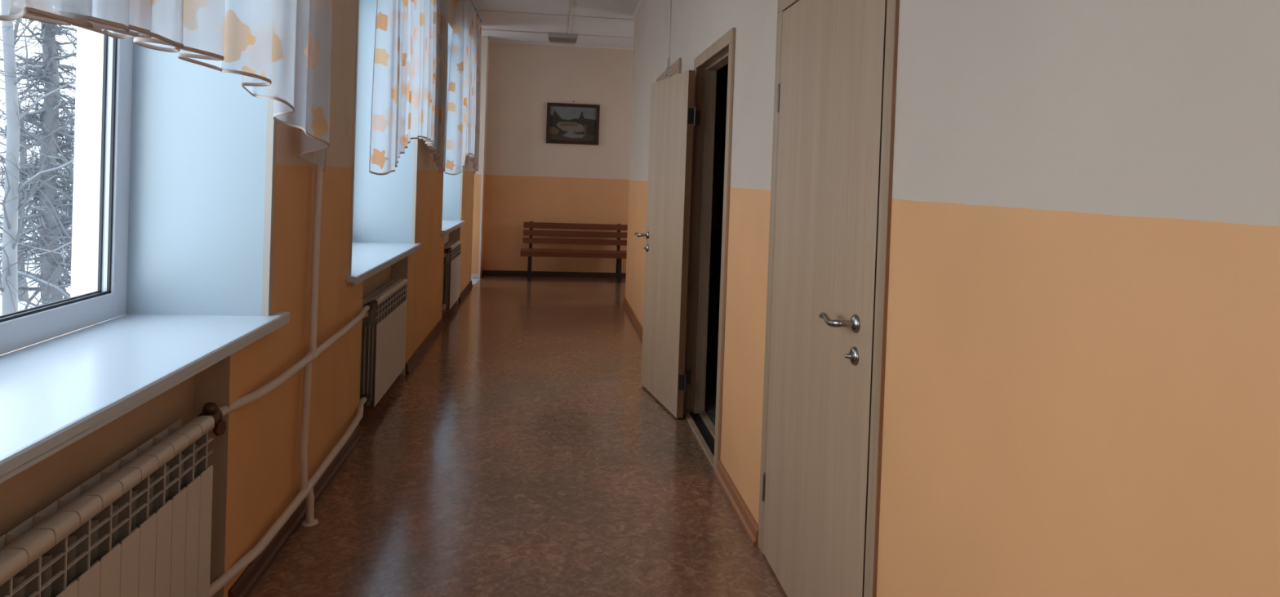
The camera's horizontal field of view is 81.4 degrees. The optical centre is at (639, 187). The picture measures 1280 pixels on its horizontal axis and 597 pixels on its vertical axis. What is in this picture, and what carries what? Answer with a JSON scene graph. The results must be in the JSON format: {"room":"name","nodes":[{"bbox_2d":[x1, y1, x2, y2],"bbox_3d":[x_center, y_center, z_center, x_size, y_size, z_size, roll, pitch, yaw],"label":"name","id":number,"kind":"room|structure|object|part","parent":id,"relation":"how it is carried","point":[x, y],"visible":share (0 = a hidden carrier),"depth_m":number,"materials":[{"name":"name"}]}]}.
{"room":"school corridor","nodes":[
{"label":"school corridor","id":0,"kind":"room"},
{"bbox_2d":[0,0,474,596],"bbox_3d":[-1.619,-0.289,2.878,0.635,3.195,12.500,2,1,-7],"label":"wall","id":1,"kind":"structure","parent":0,"point":[255,461],"depth_m":2.75,"materials":[{"name":"paint"}]},
{"bbox_2d":[0,401,226,596],"bbox_3d":[-1.218,0.953,1.622,0.090,0.617,1.256,2,1,-7],"label":"radiator","id":2,"kind":"object","parent":1,"relation":"attached to","point":[144,529],"visible":1,"depth_m":1.75,"materials":[{"name":"beige metal"}]},
{"bbox_3d":[-1.250,0.717,2.212,0.010,0.046,0.068,2,1,-7],"label":"valve handle","id":3,"kind":"part","parent":2,"relation":"part of","materials":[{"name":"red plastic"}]},
{"bbox_2d":[0,31,289,483],"bbox_3d":[-1.412,-0.459,1.643,0.608,1.898,1.965,2,1,-7],"label":"window","id":4,"kind":"structure","parent":1,"relation":"in","point":[200,150],"depth_m":2.50,"materials":[{"name":"white plastic"}]},
{"bbox_3d":[-1.656,-0.474,1.591,0.110,1.835,1.840,2,1,-7],"label":"frame","id":5,"kind":"part","parent":4,"relation":"part of","materials":[{"name":"white plastic"}]},
{"bbox_3d":[-1.389,0.472,1.661,0.498,0.038,1.965,2,1,-7],"label":"sill","id":6,"kind":"part","parent":4,"relation":"part of","materials":[{"name":"white plastic"}]},
{"bbox_3d":[-1.484,-0.483,2.535,0.451,1.840,0.006,2,1,-7],"label":"reveal panel","id":7,"kind":"part","parent":4,"relation":"part of","materials":[{"name":"blue plastic"}]},
{"bbox_2d":[209,164,369,596],"bbox_3d":[-1.302,-0.281,3.118,0.131,3.196,1.912,2,1,-7],"label":"pipe","id":8,"kind":"object","parent":1,"relation":"attached to","point":[306,490],"visible":0.96,"depth_m":2.90,"materials":[{"name":"white metal"}]},
{"bbox_2d":[227,425,361,596],"bbox_3d":[-1.363,1.280,3.086,0.024,0.070,1.540,2,1,-7],"label":"baseboard","id":9,"kind":"structure","parent":1,"relation":"attached to","point":[254,571],"depth_m":2.77,"materials":[{"name":"brown wood"}]},
{"bbox_2d":[360,278,407,406],"bbox_3d":[-1.558,0.912,4.545,0.090,0.599,0.959,2,1,-7],"label":"radiator","id":10,"kind":"object","parent":1,"relation":"attached to","point":[383,347],"visible":0.98,"depth_m":4.32,"materials":[{"name":"beige metal"}]},
{"bbox_2d":[346,0,421,284],"bbox_3d":[-1.732,-0.507,4.399,0.608,1.898,1.775,2,1,-7],"label":"window","id":11,"kind":"structure","parent":1,"relation":"in","point":[384,206],"depth_m":5.22,"materials":[{"name":"white"}]},
{"bbox_3d":[-1.710,0.424,4.418,0.498,0.038,1.775,2,1,-7],"label":"sill","id":12,"kind":"part","parent":11,"relation":"part of","materials":[{"name":"white plastic"}]},
{"bbox_2d":[404,318,444,373],"bbox_3d":[-1.692,1.232,5.916,0.024,0.070,1.640,2,1,-7],"label":"baseboard","id":13,"kind":"structure","parent":1,"relation":"attached to","point":[413,360],"depth_m":5.71,"materials":[{"name":"brown wood"}]},
{"bbox_2d":[442,240,461,309],"bbox_3d":[-1.897,0.861,7.464,0.090,0.599,0.825,2,1,-7],"label":"radiator","id":14,"kind":"object","parent":1,"relation":"attached to","point":[452,255],"visible":0.98,"depth_m":7.23,"materials":[{"name":"beige metal"}]},
{"bbox_2d":[440,22,465,235],"bbox_3d":[-2.055,-0.555,7.177,0.608,1.898,1.510,2,1,-7],"label":"window","id":15,"kind":"structure","parent":1,"relation":"in","point":[452,184],"depth_m":7.91,"materials":[{"name":"white"}]},
{"bbox_3d":[-1.995,-1.480,7.193,0.451,0.006,1.400,2,1,-7],"label":"head panel","id":16,"kind":"part","parent":15,"relation":"part of","materials":[{"name":"white plastic"}]},
{"bbox_3d":[-2.107,-0.575,7.898,0.451,1.840,0.006,2,1,-7],"label":"reveal panel","id":17,"kind":"part","parent":15,"relation":"part of","materials":[{"name":"white paint"}]},
{"bbox_3d":[-2.033,0.376,7.196,0.498,0.038,1.510,2,1,-7],"label":"sill","id":18,"kind":"part","parent":15,"relation":"part of","materials":[{"name":"white plastic"}]},
{"bbox_2d":[457,280,472,302],"bbox_3d":[-1.998,1.186,8.543,0.024,0.070,1.210,2,1,-7],"label":"baseboard","id":19,"kind":"structure","parent":1,"relation":"attached to","point":[468,286],"depth_m":8.41,"materials":[{"name":"brown wood"}]},
{"bbox_2d":[471,278,480,284],"bbox_3d":[-2.378,1.195,9.430,0.645,0.003,0.600,2,1,-7],"label":"trim","id":20,"kind":"structure","parent":1,"relation":"attached to","point":[474,281],"depth_m":9.59,"materials":[{"name":"white laminate"}]},
{"bbox_2d":[471,0,482,22],"bbox_3d":[-1.368,-1.807,4.371,0.109,0.042,8.260,2,1,-7],"label":"rail","id":21,"kind":"object","parent":1,"relation":"attached to","point":[474,7],"visible":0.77,"depth_m":7.80,"materials":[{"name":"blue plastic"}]},
{"bbox_2d":[0,0,332,171],"bbox_3d":[-1.046,-0.897,1.665,0.125,1.719,2.520,2,1,-7],"label":"curtain","id":22,"kind":"object","parent":21,"relation":"hanging from","point":[281,50],"visible":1,"depth_m":2.02,"materials":[{"name":"white fabric"}]},
{"bbox_2d":[368,0,448,174],"bbox_3d":[-1.442,-0.949,4.854,0.118,1.727,1.949,2,1,-7],"label":"curtain","id":23,"kind":"object","parent":21,"relation":"hanging from","point":[409,100],"visible":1,"depth_m":4.27,"materials":[{"name":"white fabric"}]},
{"bbox_2d":[444,0,481,174],"bbox_3d":[-1.781,-0.996,7.627,0.155,1.730,1.657,2,1,-7],"label":"curtain","id":24,"kind":"object","parent":21,"relation":"hanging from","point":[463,114],"visible":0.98,"depth_m":6.98,"materials":[{"name":"white fabric"}]},
{"bbox_2d":[476,9,634,20],"bbox_3d":[-0.915,-1.929,8.331,1.910,0.012,0.025,2,1,-7],"label":"trim","id":25,"kind":"structure","parent":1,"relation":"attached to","point":[477,10],"depth_m":8.32,"materials":[{"name":"white ceramic"}]},
{"bbox_2d":[471,35,488,276],"bbox_3d":[-2.428,-0.410,9.920,0.695,3.195,0.320,2,1,-7],"label":"wall","id":26,"kind":"structure","parent":0,"point":[477,175],"depth_m":9.80,"materials":[{"name":"paint"}]},
{"bbox_2d":[471,273,479,278],"bbox_3d":[-2.448,1.159,9.771,0.683,0.060,0.025,2,1,-7],"label":"baseboard","id":27,"kind":"structure","parent":26,"relation":"attached to","point":[473,275],"depth_m":9.79,"materials":[{"name":"white ceramic"}]},
{"bbox_2d":[478,35,488,273],"bbox_3d":[-2.067,-0.426,9.801,0.023,3.135,0.020,2,1,-7],"label":"trim","id":28,"kind":"structure","parent":26,"relation":"attached to","point":[486,37],"depth_m":9.79,"materials":[{"name":"white ceramic"}]},
{"bbox_2d":[247,275,787,596],"bbox_3d":[0.068,1.406,3.758,4.900,0.100,13.800,2,1,-7],"label":"floor","id":29,"kind":"structure","parent":0,"point":[526,451],"depth_m":3.37,"materials":[{"name":"brown laminate"}]},
{"bbox_2d":[520,221,627,282],"bbox_3d":[-0.872,0.861,9.976,1.430,0.760,0.403,2,1,-7],"label":"bench","id":30,"kind":"object","parent":29,"relation":"on","point":[530,252],"visible":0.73,"depth_m":10.06,"materials":[{"name":"brown wood"}]},
{"bbox_3d":[-1.464,0.841,9.921,0.044,0.760,0.375,2,1,-7],"label":"frame","id":31,"kind":"part","parent":30,"relation":"part of","materials":[{"name":"black metal"}]},
{"bbox_3d":[-0.852,0.900,9.787,1.430,0.039,0.023,2,1,-7],"label":"seat rail","id":32,"kind":"part","parent":30,"relation":"part of","materials":[{"name":"brown wood"}]},
{"bbox_3d":[-0.283,0.881,10.059,0.044,0.760,0.375,2,1,-7],"label":"frame","id":33,"kind":"part","parent":30,"relation":"part of","materials":[{"name":"black metal"}]},
{"bbox_2d":[472,0,639,48],"bbox_3d":[0.183,-1.911,3.714,4.900,0.150,13.800,2,1,-7],"label":"ceiling","id":34,"kind":"structure","parent":0,"point":[624,9],"depth_m":8.65,"materials":[{"name":"white paint"}]},
{"bbox_2d":[481,28,634,38],"bbox_3d":[-0.124,-1.918,9.525,3.762,0.012,0.015,2,1,-7],"label":"duct","id":35,"kind":"object","parent":34,"relation":"attached to","point":[482,28],"visible":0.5,"depth_m":9.39,"materials":[{"name":"white plastic"}]},
{"bbox_2d":[547,31,577,44],"bbox_3d":[-0.980,-1.895,9.439,0.370,0.115,0.110,2,1,-7],"label":"ceiling lamp","id":36,"kind":"object","parent":34,"relation":"attached to","point":[554,37],"visible":1,"depth_m":9.39,"materials":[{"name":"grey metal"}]},
{"bbox_2d":[568,0,573,34],"bbox_3d":[-0.169,-1.834,3.151,0.025,0.014,12.560,2,1,-7],"label":"duct","id":37,"kind":"object","parent":34,"relation":"attached to","point":[572,1],"visible":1,"depth_m":8.33,"materials":[{"name":"white plastic"}]},
{"bbox_2d":[481,40,633,275],"bbox_3d":[-0.599,-0.353,10.396,4.800,3.195,0.200,2,1,-7],"label":"wall","id":38,"kind":"structure","parent":0,"point":[528,178],"depth_m":10.22,"materials":[{"name":"paint"}]},
{"bbox_2d":[482,270,626,277],"bbox_3d":[-0.253,1.223,10.352,3.820,0.070,0.020,2,1,-7],"label":"baseboard","id":39,"kind":"structure","parent":38,"relation":"attached to","point":[500,273],"depth_m":10.23,"materials":[{"name":"brown wood"}]},
{"bbox_2d":[489,40,633,49],"bbox_3d":[-0.144,-1.924,10.309,3.820,0.022,0.025,2,1,-7],"label":"trim","id":40,"kind":"structure","parent":38,"relation":"attached to","point":[491,41],"depth_m":10.20,"materials":[{"name":"white ceramic"}]},
{"bbox_2d":[546,100,599,145],"bbox_3d":[-0.922,-0.897,10.234,0.724,0.597,0.028,2,1,-7],"label":"framed picture","id":41,"kind":"object","parent":38,"relation":"attached to","point":[575,123],"visible":1,"depth_m":10.24,"materials":[{"name":"brown wood"}]},
{"bbox_2d":[706,63,728,348],"bbox_3d":[1.450,-0.207,4.696,2.044,3.195,3.200,2,1,-7],"label":"wall","id":42,"kind":"structure","parent":0,"point":[722,73],"depth_m":6.12,"materials":[{"name":"paint"}]},
{"bbox_2d":[704,348,717,426],"bbox_3d":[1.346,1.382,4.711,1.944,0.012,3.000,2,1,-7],"label":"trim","id":43,"kind":"structure","parent":42,"relation":"attached to","point":[712,353],"depth_m":5.08,"materials":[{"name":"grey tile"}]},
{"bbox_2d":[625,0,1279,596],"bbox_3d":[0.606,-0.208,2.594,0.120,3.195,11.420,2,1,-7],"label":"wall","id":44,"kind":"structure","parent":0,"point":[1082,388],"depth_m":1.23,"materials":[{"name":"paint"}]},
{"bbox_2d":[622,297,642,339],"bbox_3d":[-0.062,1.272,7.259,0.026,0.068,2.050,2,1,-7],"label":"baseboard","id":45,"kind":"structure","parent":44,"relation":"attached to","point":[633,317],"depth_m":7.24,"materials":[{"name":"brown plastic"}]},
{"bbox_2d":[632,0,644,17],"bbox_3d":[0.587,-1.792,2.565,0.030,0.030,11.420,2,1,-7],"label":"trim","id":46,"kind":"structure","parent":44,"relation":"attached to","point":[640,2],"depth_m":7.82,"materials":[{"name":"white ceramic"}]},
{"bbox_2d":[665,0,671,69],"bbox_3d":[0.224,-1.375,5.565,0.026,0.969,0.060,2,1,-7],"label":"duct","id":47,"kind":"object","parent":44,"relation":"attached to","point":[668,60],"visible":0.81,"depth_m":5.56,"materials":[{"name":"white plastic"}]},
{"bbox_2d":[656,57,681,81],"bbox_3d":[0.164,0.222,5.619,0.028,2.225,1.145,2,1,-7],"label":"door","id":48,"kind":"structure","parent":44,"relation":"in","point":[675,68],"depth_m":5.30,"materials":[{"name":"brown wood"}]},
{"bbox_2d":[634,27,735,469],"bbox_3d":[0.314,0.291,4.344,0.280,2.131,1.598,2,1,-16],"label":"door","id":49,"kind":"structure","parent":44,"relation":"in","point":[677,234],"depth_m":4.44,"materials":[{"name":"brown wood"}]},
{"bbox_3d":[0.009,0.315,5.006,0.063,0.052,0.159,2,1,-17],"label":"handle","id":50,"kind":"part","parent":49,"relation":"part of","materials":[{"name":"silver metal"}]},
{"bbox_3d":[0.287,1.135,4.450,0.034,0.090,0.004,2,1,-7],"label":"hinge plate","id":51,"kind":"part","parent":49,"relation":"part of","materials":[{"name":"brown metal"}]},
{"bbox_3d":[0.341,-0.414,4.429,0.034,0.090,0.004,2,1,-7],"label":"hinge plate","id":52,"kind":"part","parent":49,"relation":"part of","materials":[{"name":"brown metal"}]},
{"bbox_3d":[0.354,0.296,4.024,0.016,2.131,0.970,2,1,-7],"label":"casing","id":53,"kind":"part","parent":49,"relation":"part of","materials":[{"name":"brown wood"}]},
{"bbox_2d":[714,459,758,546],"bbox_3d":[0.409,1.341,3.210,0.026,0.068,0.705,2,1,-7],"label":"baseboard","id":54,"kind":"structure","parent":44,"relation":"attached to","point":[746,518],"depth_m":3.14,"materials":[{"name":"brown plastic"}]},
{"bbox_2d":[757,0,899,596],"bbox_3d":[0.575,0.336,2.354,0.182,2.111,1.009,2,1,-7],"label":"door","id":55,"kind":"structure","parent":44,"relation":"in","point":[833,119],"depth_m":2.22,"materials":[{"name":"brown wood"}]},
{"bbox_3d":[0.548,0.367,2.062,0.063,0.052,0.159,2,1,-7],"label":"handle","id":56,"kind":"part","parent":55,"relation":"part of","materials":[{"name":"silver metal"}]},
{"label":"outside","id":57,"kind":"structure","parent":0,"visible":0},
{"bbox_2d":[0,181,72,315],"bbox_3d":[-86.337,1.576,40.330,158.050,0.200,220.000,2,1,-7],"label":"snow ground","id":58,"kind":"structure","parent":57,"point":[38,295],"depth_m":29.09,"materials":[{"name":"white snow"}]},
{"bbox_2d":[0,84,74,262],"bbox_3d":[-26.295,-0.718,35.469,9.102,8.714,10.174,2,1,-7],"label":"bare tree","id":59,"kind":"object","parent":58,"relation":"on","point":[71,84],"visible":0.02,"depth_m":34.65,"materials":[{"name":"grey plant"}]},
{"bbox_2d":[0,18,75,315],"bbox_3d":[-6.503,-0.747,7.827,1.910,10.862,2.342,2,1,5],"label":"birch tree","id":60,"kind":"object","parent":58,"relation":"on","point":[11,231],"visible":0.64,"depth_m":7.77,"materials":[{"name":"grey plant"}]},
{"bbox_2d":[0,17,75,301],"bbox_3d":[-21.285,-2.550,26.188,9.629,12.974,9.039,1,1,-38],"label":"bare tree","id":61,"kind":"object","parent":58,"relation":"on","point":[24,295],"visible":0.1,"depth_m":25.64,"materials":[{"name":"grey plant"}]},
{"bbox_2d":[0,21,75,293],"bbox_3d":[-13.367,-2.516,18.770,6.280,13.630,6.719,2,1,-2],"label":"bare tree","id":62,"kind":"object","parent":58,"relation":"on","point":[67,229],"visible":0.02,"depth_m":17.97,"materials":[{"name":"grey plant"}]},
{"bbox_2d":[0,18,76,309],"bbox_3d":[-10.858,-2.016,14.040,2.962,12.930,3.371,2,1,18],"label":"tree","id":63,"kind":"object","parent":58,"relation":"on","point":[51,29],"visible":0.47,"depth_m":13.71,"materials":[{"name":"grey plant"}]},
{"bbox_2d":[0,21,76,310],"bbox_3d":[-8.682,-1.629,11.968,4.899,12.349,4.385,2,1,9],"label":"birch tree","id":64,"kind":"object","parent":58,"relation":"on","point":[70,166],"visible":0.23,"depth_m":11.75,"materials":[{"name":"grey plant"}]}
]}

